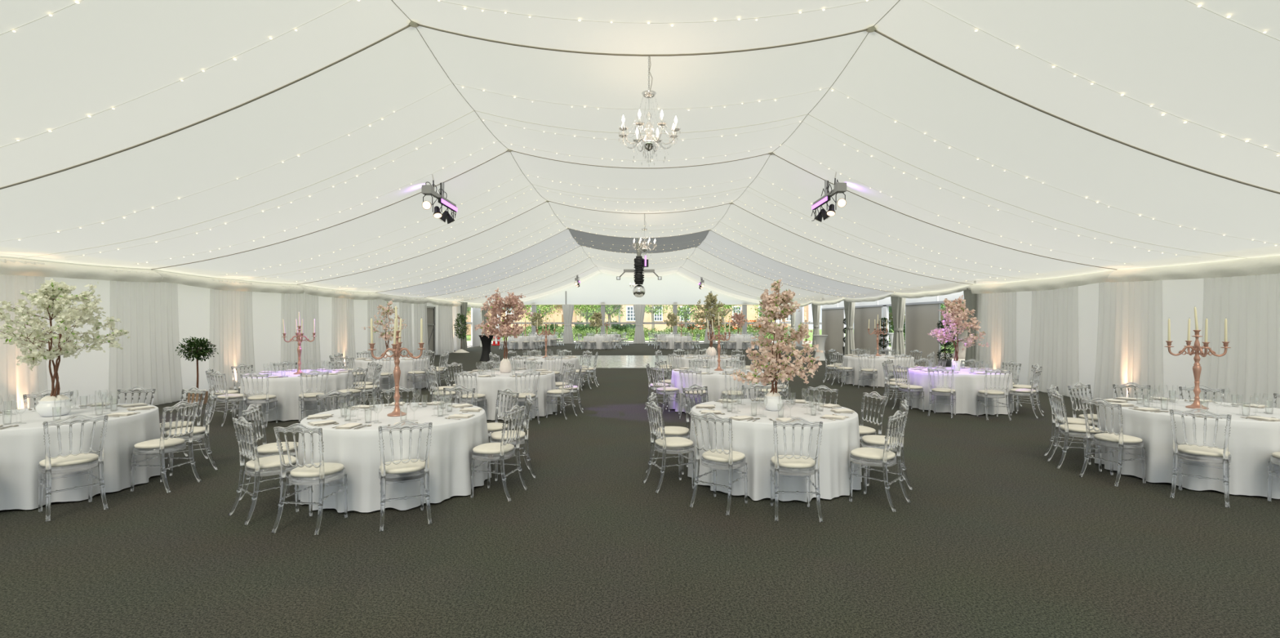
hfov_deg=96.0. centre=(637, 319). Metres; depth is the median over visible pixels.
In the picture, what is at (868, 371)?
acrylic chair
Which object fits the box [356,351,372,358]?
acrylic chair
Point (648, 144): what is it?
chandelier
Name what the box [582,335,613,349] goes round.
tablecloth
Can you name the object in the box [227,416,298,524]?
acrylic chair
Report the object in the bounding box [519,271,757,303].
wall
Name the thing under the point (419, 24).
ceiling beam
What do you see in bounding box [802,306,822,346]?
window
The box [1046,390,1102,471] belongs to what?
acrylic chair
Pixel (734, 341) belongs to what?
acrylic chair
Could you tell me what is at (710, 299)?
blossom tree
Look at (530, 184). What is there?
trim
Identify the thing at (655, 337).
acrylic chair
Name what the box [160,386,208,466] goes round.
acrylic chair
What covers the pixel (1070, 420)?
acrylic chair
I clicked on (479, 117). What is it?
string
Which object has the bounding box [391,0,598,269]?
trim
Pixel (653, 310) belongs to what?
tree
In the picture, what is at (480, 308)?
trim
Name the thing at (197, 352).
tree
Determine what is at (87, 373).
wall
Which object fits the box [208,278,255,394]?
drape
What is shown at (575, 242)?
string
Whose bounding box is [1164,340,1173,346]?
candle cup
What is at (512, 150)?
trim
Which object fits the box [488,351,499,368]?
acrylic chair
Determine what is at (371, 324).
candle
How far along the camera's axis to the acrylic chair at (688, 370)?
10.35 m
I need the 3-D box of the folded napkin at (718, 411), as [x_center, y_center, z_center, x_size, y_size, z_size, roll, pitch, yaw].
[0.806,1.007,6.317,0.225,0.024,0.150,0,0,7]
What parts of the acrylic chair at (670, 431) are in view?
leg, post, rail, leg, post, seat frame, leg, leg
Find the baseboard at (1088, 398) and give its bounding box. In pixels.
[1041,391,1093,399]
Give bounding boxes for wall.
[0,255,425,404]
[426,297,435,306]
[435,299,461,355]
[471,307,479,346]
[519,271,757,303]
[795,306,804,346]
[822,290,964,366]
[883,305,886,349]
[1016,270,1204,399]
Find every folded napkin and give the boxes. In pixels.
[89,401,111,406]
[106,411,137,416]
[120,402,147,407]
[126,405,155,409]
[268,375,282,377]
[306,413,332,417]
[307,419,337,425]
[334,422,362,428]
[351,404,373,408]
[390,401,405,405]
[426,400,444,404]
[447,413,472,417]
[450,403,473,408]
[459,407,482,411]
[479,374,490,377]
[695,404,715,407]
[700,409,721,413]
[717,398,737,402]
[729,414,754,420]
[755,396,764,400]
[774,417,791,421]
[793,399,806,403]
[819,403,839,408]
[822,413,845,419]
[830,408,854,413]
[1104,398,1128,402]
[1111,402,1133,405]
[1115,396,1140,400]
[1132,407,1160,410]
[1150,396,1173,400]
[1189,398,1213,402]
[1243,403,1267,408]
[1246,415,1279,421]
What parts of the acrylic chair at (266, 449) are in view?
leg, post, rail, rail, post, seat frame, leg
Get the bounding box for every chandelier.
[618,56,679,151]
[633,213,656,252]
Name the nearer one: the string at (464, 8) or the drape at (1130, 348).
the string at (464, 8)
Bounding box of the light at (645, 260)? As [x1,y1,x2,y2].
[643,255,648,266]
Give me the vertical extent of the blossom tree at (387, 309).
1.459 m
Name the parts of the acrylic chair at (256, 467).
leg, post, rail, rail, leg, post, seat frame, leg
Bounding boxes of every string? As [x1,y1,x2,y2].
[0,0,1279,40]
[0,0,1279,155]
[2,83,1277,245]
[67,117,1195,257]
[137,140,1133,264]
[225,173,1042,274]
[262,187,1006,279]
[294,199,973,281]
[341,213,928,288]
[362,222,901,289]
[378,226,890,291]
[404,239,854,293]
[417,241,852,296]
[428,245,842,297]
[444,251,826,299]
[454,254,816,300]
[466,257,800,299]
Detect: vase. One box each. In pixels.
[35,394,73,416]
[384,351,391,357]
[499,357,511,372]
[706,346,716,355]
[763,391,782,410]
[951,360,960,370]
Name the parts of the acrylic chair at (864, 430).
post, seat frame, rail, rail, post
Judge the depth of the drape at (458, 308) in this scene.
32.11 m
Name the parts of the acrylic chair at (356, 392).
leg, seat frame, leg, post, rail, leg, post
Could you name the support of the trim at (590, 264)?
attached to the ceiling at (366, 87)
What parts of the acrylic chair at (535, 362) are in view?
rail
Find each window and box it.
[466,307,472,346]
[494,322,531,325]
[537,322,564,342]
[571,322,595,342]
[604,322,635,342]
[643,322,666,342]
[678,322,704,342]
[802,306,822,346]
[881,306,883,349]
[886,305,906,354]
[937,302,957,365]
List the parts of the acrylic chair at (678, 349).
rail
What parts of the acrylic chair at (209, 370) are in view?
post, rail, leg, leg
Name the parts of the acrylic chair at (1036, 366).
post, rail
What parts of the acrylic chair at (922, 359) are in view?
rail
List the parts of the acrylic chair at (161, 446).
leg, seat frame, leg, post, leg, rail, rail, post, leg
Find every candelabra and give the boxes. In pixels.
[281,325,316,373]
[368,330,425,416]
[520,321,529,336]
[536,324,555,357]
[677,321,684,336]
[706,325,731,370]
[867,324,888,355]
[1164,329,1231,408]
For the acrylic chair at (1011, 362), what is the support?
on the floor
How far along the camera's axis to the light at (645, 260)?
22.23 m
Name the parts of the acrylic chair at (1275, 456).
leg, seat frame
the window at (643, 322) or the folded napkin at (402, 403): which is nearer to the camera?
the folded napkin at (402, 403)
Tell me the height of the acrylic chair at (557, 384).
0.921 m
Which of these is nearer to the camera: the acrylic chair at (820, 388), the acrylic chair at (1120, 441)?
the acrylic chair at (1120, 441)
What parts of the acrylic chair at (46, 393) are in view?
post, rail, post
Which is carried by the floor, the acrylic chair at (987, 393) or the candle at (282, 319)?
the acrylic chair at (987, 393)
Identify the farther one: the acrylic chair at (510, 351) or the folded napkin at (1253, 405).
the acrylic chair at (510, 351)
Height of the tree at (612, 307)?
4.089 m
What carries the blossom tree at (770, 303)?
in the vase at (775, 402)
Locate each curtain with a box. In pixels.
[460,302,467,350]
[480,304,488,346]
[494,313,501,343]
[561,304,573,343]
[633,304,645,343]
[703,305,715,343]
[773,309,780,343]
[790,306,795,346]
[811,303,820,351]
[844,300,855,355]
[890,296,906,355]
[963,287,977,367]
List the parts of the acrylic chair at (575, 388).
leg, post, leg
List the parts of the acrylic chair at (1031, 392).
leg, leg, seat frame, post, leg, rail, post, leg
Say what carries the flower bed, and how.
on the ground
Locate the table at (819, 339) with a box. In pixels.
[812,334,827,359]
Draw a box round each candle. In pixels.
[282,319,284,333]
[301,318,302,333]
[313,319,315,332]
[370,318,373,342]
[393,317,396,343]
[395,305,398,330]
[398,317,401,342]
[420,316,422,342]
[1168,318,1170,341]
[1186,318,1190,340]
[1194,306,1198,329]
[1204,318,1208,342]
[1224,318,1226,341]
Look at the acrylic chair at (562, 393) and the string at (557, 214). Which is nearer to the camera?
the acrylic chair at (562, 393)
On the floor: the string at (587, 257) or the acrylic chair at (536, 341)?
the acrylic chair at (536, 341)
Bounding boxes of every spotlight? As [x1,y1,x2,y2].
[421,179,457,223]
[810,177,846,222]
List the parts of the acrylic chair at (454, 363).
post, rail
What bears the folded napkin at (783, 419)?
on the tablecloth at (755, 438)
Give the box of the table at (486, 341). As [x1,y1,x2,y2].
[478,334,493,360]
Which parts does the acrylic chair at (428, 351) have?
rail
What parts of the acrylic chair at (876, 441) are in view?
leg, seat frame, post, rail, post, leg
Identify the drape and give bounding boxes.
[0,258,48,410]
[108,269,182,404]
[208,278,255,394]
[280,285,321,370]
[331,290,355,368]
[367,293,390,357]
[399,297,413,355]
[413,297,428,355]
[438,300,453,355]
[456,302,462,350]
[974,291,1017,384]
[1026,285,1079,396]
[1093,274,1164,399]
[1199,273,1279,408]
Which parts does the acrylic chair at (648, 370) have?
leg, post, post, leg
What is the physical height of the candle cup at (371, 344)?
0.074 m
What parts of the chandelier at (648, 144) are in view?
dish, stem, chain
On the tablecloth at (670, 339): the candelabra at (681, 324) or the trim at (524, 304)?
the candelabra at (681, 324)
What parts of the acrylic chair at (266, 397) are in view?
post, leg, rail, rail, seat frame, leg, post, leg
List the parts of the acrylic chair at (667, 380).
rail, post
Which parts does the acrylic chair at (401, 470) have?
post, leg, seat frame, rail, rail, leg, leg, post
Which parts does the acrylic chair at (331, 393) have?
post, rail, post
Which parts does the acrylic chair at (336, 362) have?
rail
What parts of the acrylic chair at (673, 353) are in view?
rail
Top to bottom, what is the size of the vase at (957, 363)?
0.214 m
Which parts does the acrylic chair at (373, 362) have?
rail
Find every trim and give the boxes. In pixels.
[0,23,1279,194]
[0,257,162,282]
[19,110,1245,257]
[151,150,1116,269]
[154,270,304,293]
[236,184,1032,279]
[299,200,969,284]
[299,284,381,299]
[345,219,924,291]
[377,228,892,292]
[377,293,429,303]
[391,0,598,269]
[403,242,864,297]
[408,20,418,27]
[426,297,462,306]
[428,245,847,297]
[442,253,826,301]
[457,257,807,301]
[459,301,483,307]
[474,264,755,302]
[480,307,481,343]
[524,303,759,304]
[525,266,759,297]
[531,304,536,333]
[564,290,566,304]
[600,304,604,333]
[672,304,677,333]
[678,0,900,270]
[742,304,746,333]
[789,302,811,306]
[811,297,844,305]
[821,299,963,309]
[844,293,891,302]
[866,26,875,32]
[890,284,969,297]
[967,269,1115,293]
[1107,254,1279,282]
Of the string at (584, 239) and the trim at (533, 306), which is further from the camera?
the trim at (533, 306)
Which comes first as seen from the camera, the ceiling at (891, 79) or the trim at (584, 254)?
the ceiling at (891, 79)
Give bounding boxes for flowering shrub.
[502,324,553,340]
[551,324,626,339]
[626,324,692,340]
[692,326,742,340]
[746,324,791,338]
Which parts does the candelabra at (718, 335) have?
arm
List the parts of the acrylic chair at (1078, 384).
leg, post, rail, rail, post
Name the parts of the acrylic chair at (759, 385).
post, rail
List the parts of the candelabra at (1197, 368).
arm, arm, arm, arm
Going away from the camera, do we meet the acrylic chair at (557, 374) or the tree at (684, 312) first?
the acrylic chair at (557, 374)
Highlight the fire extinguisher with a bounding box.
[491,336,496,345]
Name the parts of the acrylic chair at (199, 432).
leg, seat frame, post, leg, post, rail, leg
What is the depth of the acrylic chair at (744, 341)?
34.12 m
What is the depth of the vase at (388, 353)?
15.16 m
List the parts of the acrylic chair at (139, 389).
post, rail, post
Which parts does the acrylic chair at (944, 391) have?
post, leg, leg, rail, seat frame, leg, post, leg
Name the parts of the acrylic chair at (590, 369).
post, leg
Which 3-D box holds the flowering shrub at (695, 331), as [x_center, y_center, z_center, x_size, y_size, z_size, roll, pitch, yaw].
[7.247,1.173,51.415,4.866,1.589,2.066,0,0,0]
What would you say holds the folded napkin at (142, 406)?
on the tablecloth at (22, 446)
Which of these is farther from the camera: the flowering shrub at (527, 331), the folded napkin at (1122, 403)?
the flowering shrub at (527, 331)
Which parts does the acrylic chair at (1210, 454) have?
post, leg, leg, rail, rail, seat frame, leg, post, leg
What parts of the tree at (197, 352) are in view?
wooden planter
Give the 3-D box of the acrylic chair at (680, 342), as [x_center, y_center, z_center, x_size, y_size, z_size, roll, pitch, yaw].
[2.396,1.323,34.294,0.438,0.920,0.459,0,0,-3]
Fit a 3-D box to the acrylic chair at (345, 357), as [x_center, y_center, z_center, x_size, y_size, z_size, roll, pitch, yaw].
[-6.893,1.327,13.993,0.438,0.921,0.491,0,0,20]
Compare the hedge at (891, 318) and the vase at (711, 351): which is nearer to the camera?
the vase at (711, 351)
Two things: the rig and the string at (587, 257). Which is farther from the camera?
the string at (587, 257)
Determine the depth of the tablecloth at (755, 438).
5.77 m
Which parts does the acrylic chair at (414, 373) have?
leg, seat frame, rail, leg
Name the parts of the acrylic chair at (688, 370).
leg, post, rail, seat frame, post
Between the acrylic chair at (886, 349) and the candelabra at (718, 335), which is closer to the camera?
the candelabra at (718, 335)
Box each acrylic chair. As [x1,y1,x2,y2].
[22,389,73,408]
[37,413,108,520]
[116,386,155,404]
[130,400,201,493]
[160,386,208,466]
[164,391,217,475]
[205,367,239,418]
[208,370,248,426]
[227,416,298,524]
[230,363,253,411]
[239,404,297,500]
[240,371,277,427]
[271,422,347,534]
[273,360,297,370]
[297,369,328,421]
[315,390,353,413]
[328,354,335,368]
[328,360,348,368]
[333,352,352,369]
[333,367,368,409]
[340,355,364,382]
[353,360,379,404]
[355,363,382,405]
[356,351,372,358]
[371,355,393,394]
[377,419,432,531]
[379,386,415,404]
[406,354,430,391]
[423,350,435,366]
[426,352,448,388]
[426,368,455,402]
[428,364,455,401]
[435,351,448,383]
[443,384,475,404]
[446,361,462,401]
[453,370,487,415]
[471,404,528,501]
[480,360,500,369]
[487,387,520,462]
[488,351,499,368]
[489,394,536,480]
[491,353,500,368]
[499,336,508,349]
[505,350,517,358]
[508,333,518,349]
[510,355,526,368]
[511,370,540,424]
[522,333,529,349]
[524,360,542,368]
[527,349,542,355]
[532,333,542,349]
[544,355,562,382]
[546,367,577,419]
[550,332,558,346]
[555,361,575,406]
[556,332,564,345]
[558,349,572,355]
[558,364,583,413]
[568,353,591,390]
[574,333,582,348]
[577,333,586,349]
[580,350,593,382]
[581,351,599,386]
[587,333,595,349]
[601,333,610,349]
[610,333,619,348]
[614,333,622,348]
[617,332,626,346]
[642,400,694,493]
[644,362,669,408]
[644,391,689,474]
[648,332,654,345]
[650,365,679,413]
[653,333,662,348]
[654,351,672,382]
[654,360,671,386]
[656,349,671,380]
[659,333,668,349]
[667,352,681,379]
[672,348,685,355]
[674,333,681,349]
[678,368,706,418]
[682,383,708,428]
[684,333,693,349]
[688,358,707,367]
[689,412,747,515]
[691,333,700,349]
[693,333,699,348]
[697,353,715,366]
[720,333,727,348]
[720,368,749,399]
[725,358,745,367]
[727,333,736,349]
[730,353,745,367]
[731,349,742,359]
[741,359,754,367]
[742,333,751,349]
[742,382,773,398]
[758,369,784,399]
[761,361,777,385]
[767,364,790,399]
[769,417,822,521]
[806,385,838,404]
[822,350,840,382]
[826,348,842,379]
[831,351,853,386]
[848,409,911,511]
[850,347,865,354]
[857,353,878,389]
[858,391,888,471]
[861,399,912,489]
[879,348,894,355]
[880,361,906,405]
[884,358,906,399]
[888,353,911,380]
[891,364,924,411]
[909,349,922,366]
[913,357,933,366]
[925,352,934,366]
[927,366,955,417]
[960,359,983,368]
[976,368,1012,420]
[1001,360,1022,405]
[1009,366,1044,417]
[1013,364,1044,412]
[1044,384,1093,458]
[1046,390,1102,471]
[1066,382,1097,448]
[1079,397,1146,486]
[1112,382,1151,397]
[1168,408,1231,506]
[1178,384,1224,401]
[1266,451,1279,501]
[1271,392,1279,407]
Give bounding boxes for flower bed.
[678,319,774,337]
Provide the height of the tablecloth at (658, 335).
0.749 m
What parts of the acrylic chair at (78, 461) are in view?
leg, post, leg, seat frame, rail, rail, leg, leg, post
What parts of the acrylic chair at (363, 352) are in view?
rail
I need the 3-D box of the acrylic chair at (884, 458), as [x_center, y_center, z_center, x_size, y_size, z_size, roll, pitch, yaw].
[2.350,1.327,5.644,0.491,0.921,0.438,0,0,44]
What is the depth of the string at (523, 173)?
13.49 m
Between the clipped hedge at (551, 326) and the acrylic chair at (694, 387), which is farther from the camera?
the clipped hedge at (551, 326)
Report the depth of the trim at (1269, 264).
10.04 m
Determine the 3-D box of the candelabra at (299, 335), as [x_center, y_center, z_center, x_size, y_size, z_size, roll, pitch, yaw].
[-6.370,0.569,10.860,0.432,0.900,0.432,0,0,5]
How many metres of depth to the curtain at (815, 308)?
32.44 m
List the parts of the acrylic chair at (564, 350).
rail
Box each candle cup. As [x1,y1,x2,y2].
[368,342,376,350]
[390,343,399,351]
[417,342,425,349]
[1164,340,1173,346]
[1183,340,1192,346]
[1201,342,1211,348]
[1220,341,1231,347]
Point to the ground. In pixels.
(468, 336)
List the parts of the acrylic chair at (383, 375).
rail, seat frame, leg, post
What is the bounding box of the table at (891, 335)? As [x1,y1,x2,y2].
[888,333,893,353]
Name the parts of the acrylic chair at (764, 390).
seat frame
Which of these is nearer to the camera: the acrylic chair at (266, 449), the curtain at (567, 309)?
the acrylic chair at (266, 449)
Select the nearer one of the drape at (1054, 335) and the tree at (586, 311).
the drape at (1054, 335)
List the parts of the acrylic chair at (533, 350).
rail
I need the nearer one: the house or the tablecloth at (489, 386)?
the tablecloth at (489, 386)
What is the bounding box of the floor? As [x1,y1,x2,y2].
[0,342,1279,637]
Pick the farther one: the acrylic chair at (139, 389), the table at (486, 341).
the table at (486, 341)
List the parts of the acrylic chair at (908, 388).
leg, post, rail, post, leg, seat frame, leg, leg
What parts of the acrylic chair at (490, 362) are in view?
rail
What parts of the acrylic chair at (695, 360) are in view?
rail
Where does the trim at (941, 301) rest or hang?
attached to the wall at (921, 319)
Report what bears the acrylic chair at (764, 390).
on the floor
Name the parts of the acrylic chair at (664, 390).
post, rail, post, leg, seat frame, leg, leg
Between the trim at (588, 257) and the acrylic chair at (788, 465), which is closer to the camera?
the acrylic chair at (788, 465)
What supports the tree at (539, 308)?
on the ground
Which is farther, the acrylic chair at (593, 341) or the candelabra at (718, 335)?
the acrylic chair at (593, 341)
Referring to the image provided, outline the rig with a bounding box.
[616,237,662,284]
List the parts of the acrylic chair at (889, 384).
leg, leg, post, seat frame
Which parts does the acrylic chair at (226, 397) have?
post, leg, rail, leg, post, seat frame, leg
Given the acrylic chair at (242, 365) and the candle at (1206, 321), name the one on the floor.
the acrylic chair at (242, 365)
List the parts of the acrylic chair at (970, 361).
rail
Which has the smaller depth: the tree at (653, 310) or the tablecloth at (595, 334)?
the tablecloth at (595, 334)
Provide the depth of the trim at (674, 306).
42.85 m
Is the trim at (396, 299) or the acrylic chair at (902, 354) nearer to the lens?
the acrylic chair at (902, 354)
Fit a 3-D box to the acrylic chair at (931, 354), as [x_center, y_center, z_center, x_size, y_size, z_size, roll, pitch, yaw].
[7.510,1.327,15.135,0.438,0.921,0.491,0,0,-40]
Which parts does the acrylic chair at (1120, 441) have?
leg, post, rail, rail, leg, seat frame, leg, post, leg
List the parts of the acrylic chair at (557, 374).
rail, post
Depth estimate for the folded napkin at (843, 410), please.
6.35 m
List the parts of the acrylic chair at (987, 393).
leg, post, leg, seat frame, rail, leg, rail, post, leg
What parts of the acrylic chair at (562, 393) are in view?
leg, leg, seat frame, post, leg, rail, post, leg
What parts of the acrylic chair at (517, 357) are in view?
rail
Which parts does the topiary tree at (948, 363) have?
planter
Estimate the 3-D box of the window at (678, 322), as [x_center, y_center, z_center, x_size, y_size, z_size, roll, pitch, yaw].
[4.050,0.260,43.100,2.500,2.960,0.070,0,0,0]
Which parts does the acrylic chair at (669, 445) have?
leg, post, rail, rail, leg, post, seat frame, leg, leg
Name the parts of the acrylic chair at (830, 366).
leg, seat frame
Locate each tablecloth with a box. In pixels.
[0,403,160,510]
[238,368,354,421]
[297,401,491,512]
[352,355,430,389]
[456,368,557,420]
[506,335,538,349]
[509,355,579,385]
[529,333,556,346]
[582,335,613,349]
[594,333,622,345]
[655,333,682,346]
[661,335,692,349]
[669,366,764,413]
[671,354,740,376]
[687,398,862,502]
[724,335,756,349]
[725,333,751,336]
[840,354,914,386]
[906,366,1014,414]
[1094,397,1279,498]
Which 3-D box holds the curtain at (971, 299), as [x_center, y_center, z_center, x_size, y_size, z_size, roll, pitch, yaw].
[10.114,0.400,17.300,0.457,2.720,0.891,0,0,0]
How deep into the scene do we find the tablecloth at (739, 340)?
34.67 m
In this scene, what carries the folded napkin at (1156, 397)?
on the tablecloth at (1251, 442)
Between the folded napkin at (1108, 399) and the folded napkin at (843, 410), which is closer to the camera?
the folded napkin at (843, 410)
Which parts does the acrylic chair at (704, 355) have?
rail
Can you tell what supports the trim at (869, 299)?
attached to the ceiling at (744, 221)
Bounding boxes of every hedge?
[536,324,574,337]
[573,320,644,337]
[888,306,905,345]
[940,304,958,351]
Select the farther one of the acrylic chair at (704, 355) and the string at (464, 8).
the acrylic chair at (704, 355)
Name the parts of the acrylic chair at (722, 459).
leg, post, rail, rail, leg, seat frame, leg, post, leg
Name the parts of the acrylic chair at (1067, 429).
leg, post, rail, rail, leg, post, seat frame, leg, leg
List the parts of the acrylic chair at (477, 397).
post, rail, seat frame, post, leg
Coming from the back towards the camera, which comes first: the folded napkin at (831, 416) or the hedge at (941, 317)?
the hedge at (941, 317)
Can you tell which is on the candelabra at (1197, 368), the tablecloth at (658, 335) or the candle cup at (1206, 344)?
the candle cup at (1206, 344)
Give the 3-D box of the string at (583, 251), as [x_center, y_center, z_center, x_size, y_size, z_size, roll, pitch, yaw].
[-0.075,-2.213,28.942,19.285,2.424,0.123,0,0,0]
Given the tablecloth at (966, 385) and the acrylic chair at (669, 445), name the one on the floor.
the acrylic chair at (669, 445)
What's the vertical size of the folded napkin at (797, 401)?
0.024 m
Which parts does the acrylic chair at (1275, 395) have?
post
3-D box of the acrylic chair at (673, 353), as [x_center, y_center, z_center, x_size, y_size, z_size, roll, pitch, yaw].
[1.081,1.327,15.071,0.438,0.921,0.491,0,0,41]
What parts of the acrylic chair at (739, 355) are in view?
rail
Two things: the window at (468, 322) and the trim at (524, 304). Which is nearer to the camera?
the window at (468, 322)
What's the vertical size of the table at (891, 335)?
1.126 m
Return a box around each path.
[466,340,812,343]
[888,346,964,363]
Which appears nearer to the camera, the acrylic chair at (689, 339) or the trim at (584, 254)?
the trim at (584, 254)
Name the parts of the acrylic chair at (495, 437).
leg, leg, seat frame, post, leg, post, rail, leg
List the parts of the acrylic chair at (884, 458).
leg, leg, seat frame, post, leg, rail, rail, post, leg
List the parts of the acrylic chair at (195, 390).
post, rail, post, leg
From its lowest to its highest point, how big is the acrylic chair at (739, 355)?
0.921 m
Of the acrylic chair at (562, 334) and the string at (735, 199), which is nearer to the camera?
the string at (735, 199)
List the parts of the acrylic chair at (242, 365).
post, rail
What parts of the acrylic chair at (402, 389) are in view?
post, rail, post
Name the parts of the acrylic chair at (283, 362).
rail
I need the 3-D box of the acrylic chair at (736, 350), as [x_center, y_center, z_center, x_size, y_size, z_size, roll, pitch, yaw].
[2.779,1.327,16.787,0.491,0.921,0.438,0,0,-40]
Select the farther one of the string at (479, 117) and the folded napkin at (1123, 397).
the string at (479, 117)
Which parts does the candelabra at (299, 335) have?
arm, arm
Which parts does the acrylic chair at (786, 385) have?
leg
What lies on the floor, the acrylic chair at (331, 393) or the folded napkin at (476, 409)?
the acrylic chair at (331, 393)
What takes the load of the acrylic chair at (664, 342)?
on the floor
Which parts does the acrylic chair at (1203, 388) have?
post, rail, post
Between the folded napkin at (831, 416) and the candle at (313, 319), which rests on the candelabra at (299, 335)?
the candle at (313, 319)
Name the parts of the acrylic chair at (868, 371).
leg, post, leg, rail, seat frame, leg, post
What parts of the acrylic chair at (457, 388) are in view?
post, rail, post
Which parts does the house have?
pane, pane, pane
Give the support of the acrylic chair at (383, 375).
on the floor
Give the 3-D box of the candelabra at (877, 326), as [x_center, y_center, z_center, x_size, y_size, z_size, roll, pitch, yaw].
[6.770,0.569,16.250,0.432,0.900,0.432,0,0,-39]
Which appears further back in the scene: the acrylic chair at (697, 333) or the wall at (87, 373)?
the acrylic chair at (697, 333)
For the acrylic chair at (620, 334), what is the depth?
35.47 m
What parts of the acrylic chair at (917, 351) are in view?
rail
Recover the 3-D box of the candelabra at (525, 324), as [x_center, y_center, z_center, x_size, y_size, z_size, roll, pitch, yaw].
[-6.900,0.569,35.500,0.432,0.900,0.432,0,0,28]
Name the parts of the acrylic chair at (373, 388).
seat frame, leg, post, leg, post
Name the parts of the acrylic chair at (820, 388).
post, rail, post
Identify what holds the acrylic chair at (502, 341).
on the floor
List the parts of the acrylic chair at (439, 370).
leg, post, leg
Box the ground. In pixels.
[466,328,956,353]
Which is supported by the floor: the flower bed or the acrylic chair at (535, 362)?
the acrylic chair at (535, 362)
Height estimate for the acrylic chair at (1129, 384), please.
0.921 m
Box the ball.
[632,284,645,297]
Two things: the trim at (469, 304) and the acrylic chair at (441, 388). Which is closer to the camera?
the acrylic chair at (441, 388)
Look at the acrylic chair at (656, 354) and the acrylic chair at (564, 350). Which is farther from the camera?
the acrylic chair at (564, 350)
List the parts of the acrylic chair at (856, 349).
rail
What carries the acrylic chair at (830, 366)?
on the floor
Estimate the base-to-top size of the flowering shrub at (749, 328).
1.590 m
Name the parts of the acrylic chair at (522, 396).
post, seat frame, rail, rail, leg, post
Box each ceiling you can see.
[0,0,600,304]
[392,0,898,277]
[675,204,972,305]
[732,0,1279,284]
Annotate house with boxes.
[466,304,808,334]
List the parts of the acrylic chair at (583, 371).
seat frame, rail, leg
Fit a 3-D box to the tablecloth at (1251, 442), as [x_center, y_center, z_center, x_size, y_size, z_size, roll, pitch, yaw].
[6.490,1.393,6.640,1.934,0.749,1.884,0,0,23]
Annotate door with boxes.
[426,306,435,355]
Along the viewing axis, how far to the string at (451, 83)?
8.34 m
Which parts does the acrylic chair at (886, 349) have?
rail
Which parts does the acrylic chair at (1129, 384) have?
post, rail, post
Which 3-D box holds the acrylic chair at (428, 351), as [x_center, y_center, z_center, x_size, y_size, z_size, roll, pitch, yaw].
[-6.013,1.327,16.268,0.438,0.921,0.491,0,0,25]
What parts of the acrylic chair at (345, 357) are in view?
rail, post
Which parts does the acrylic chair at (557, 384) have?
post, rail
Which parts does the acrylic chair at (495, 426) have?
post, seat frame, rail, rail, post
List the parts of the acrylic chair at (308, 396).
leg, post, leg, seat frame, rail, rail, post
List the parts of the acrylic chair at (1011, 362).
rail, post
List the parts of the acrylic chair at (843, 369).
leg, rail, leg, seat frame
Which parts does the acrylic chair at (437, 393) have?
post, rail, post, seat frame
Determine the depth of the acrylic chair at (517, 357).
14.09 m
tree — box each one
[0,277,130,396]
[175,336,218,404]
[361,298,407,351]
[453,312,469,352]
[466,306,471,319]
[474,287,533,358]
[522,304,561,325]
[528,311,542,332]
[573,304,608,324]
[588,311,602,333]
[594,304,626,333]
[644,304,669,329]
[663,312,679,332]
[664,304,702,328]
[693,292,730,347]
[715,304,741,327]
[729,310,748,333]
[730,279,823,394]
[751,304,786,338]
[842,318,846,355]
[878,316,889,354]
[927,294,989,360]
[936,318,953,366]
[940,302,968,359]
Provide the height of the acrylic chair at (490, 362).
0.921 m
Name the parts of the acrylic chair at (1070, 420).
leg, post, rail, leg, leg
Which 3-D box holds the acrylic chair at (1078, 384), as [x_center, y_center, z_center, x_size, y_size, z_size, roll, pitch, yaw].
[6.176,1.327,7.796,0.438,0.921,0.491,0,0,-20]
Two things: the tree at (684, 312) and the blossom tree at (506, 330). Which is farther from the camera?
the tree at (684, 312)
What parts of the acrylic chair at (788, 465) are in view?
leg, post, leg, seat frame, rail, rail, leg, leg, post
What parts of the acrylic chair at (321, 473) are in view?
leg, post, rail, rail, leg, seat frame, leg, post, leg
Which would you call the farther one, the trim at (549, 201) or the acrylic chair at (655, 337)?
the acrylic chair at (655, 337)
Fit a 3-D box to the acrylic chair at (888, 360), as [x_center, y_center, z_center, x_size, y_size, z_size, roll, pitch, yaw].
[5.674,1.327,12.584,0.438,0.921,0.491,0,0,-44]
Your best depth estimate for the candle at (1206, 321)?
6.42 m
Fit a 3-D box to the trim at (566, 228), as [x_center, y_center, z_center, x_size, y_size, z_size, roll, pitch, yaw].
[-0.085,-2.296,22.350,20.272,2.515,0.018,0,0,0]
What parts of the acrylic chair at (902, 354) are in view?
seat frame, rail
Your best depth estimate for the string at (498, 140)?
11.12 m
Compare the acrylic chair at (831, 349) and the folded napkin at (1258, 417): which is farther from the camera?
the acrylic chair at (831, 349)
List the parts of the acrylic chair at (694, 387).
post, leg, rail, post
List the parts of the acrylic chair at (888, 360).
rail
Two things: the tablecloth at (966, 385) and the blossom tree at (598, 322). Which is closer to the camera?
the tablecloth at (966, 385)
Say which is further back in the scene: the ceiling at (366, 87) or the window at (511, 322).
the window at (511, 322)
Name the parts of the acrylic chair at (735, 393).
post, seat frame, rail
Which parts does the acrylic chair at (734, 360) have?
rail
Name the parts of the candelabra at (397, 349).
arm, arm, arm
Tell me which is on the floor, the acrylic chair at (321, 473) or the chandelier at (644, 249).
the acrylic chair at (321, 473)
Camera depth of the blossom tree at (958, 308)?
11.43 m
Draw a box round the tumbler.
[2,410,12,424]
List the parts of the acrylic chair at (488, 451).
leg, leg, seat frame, post, leg, rail, rail, post, leg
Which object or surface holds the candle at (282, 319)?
on the candelabra at (299, 335)

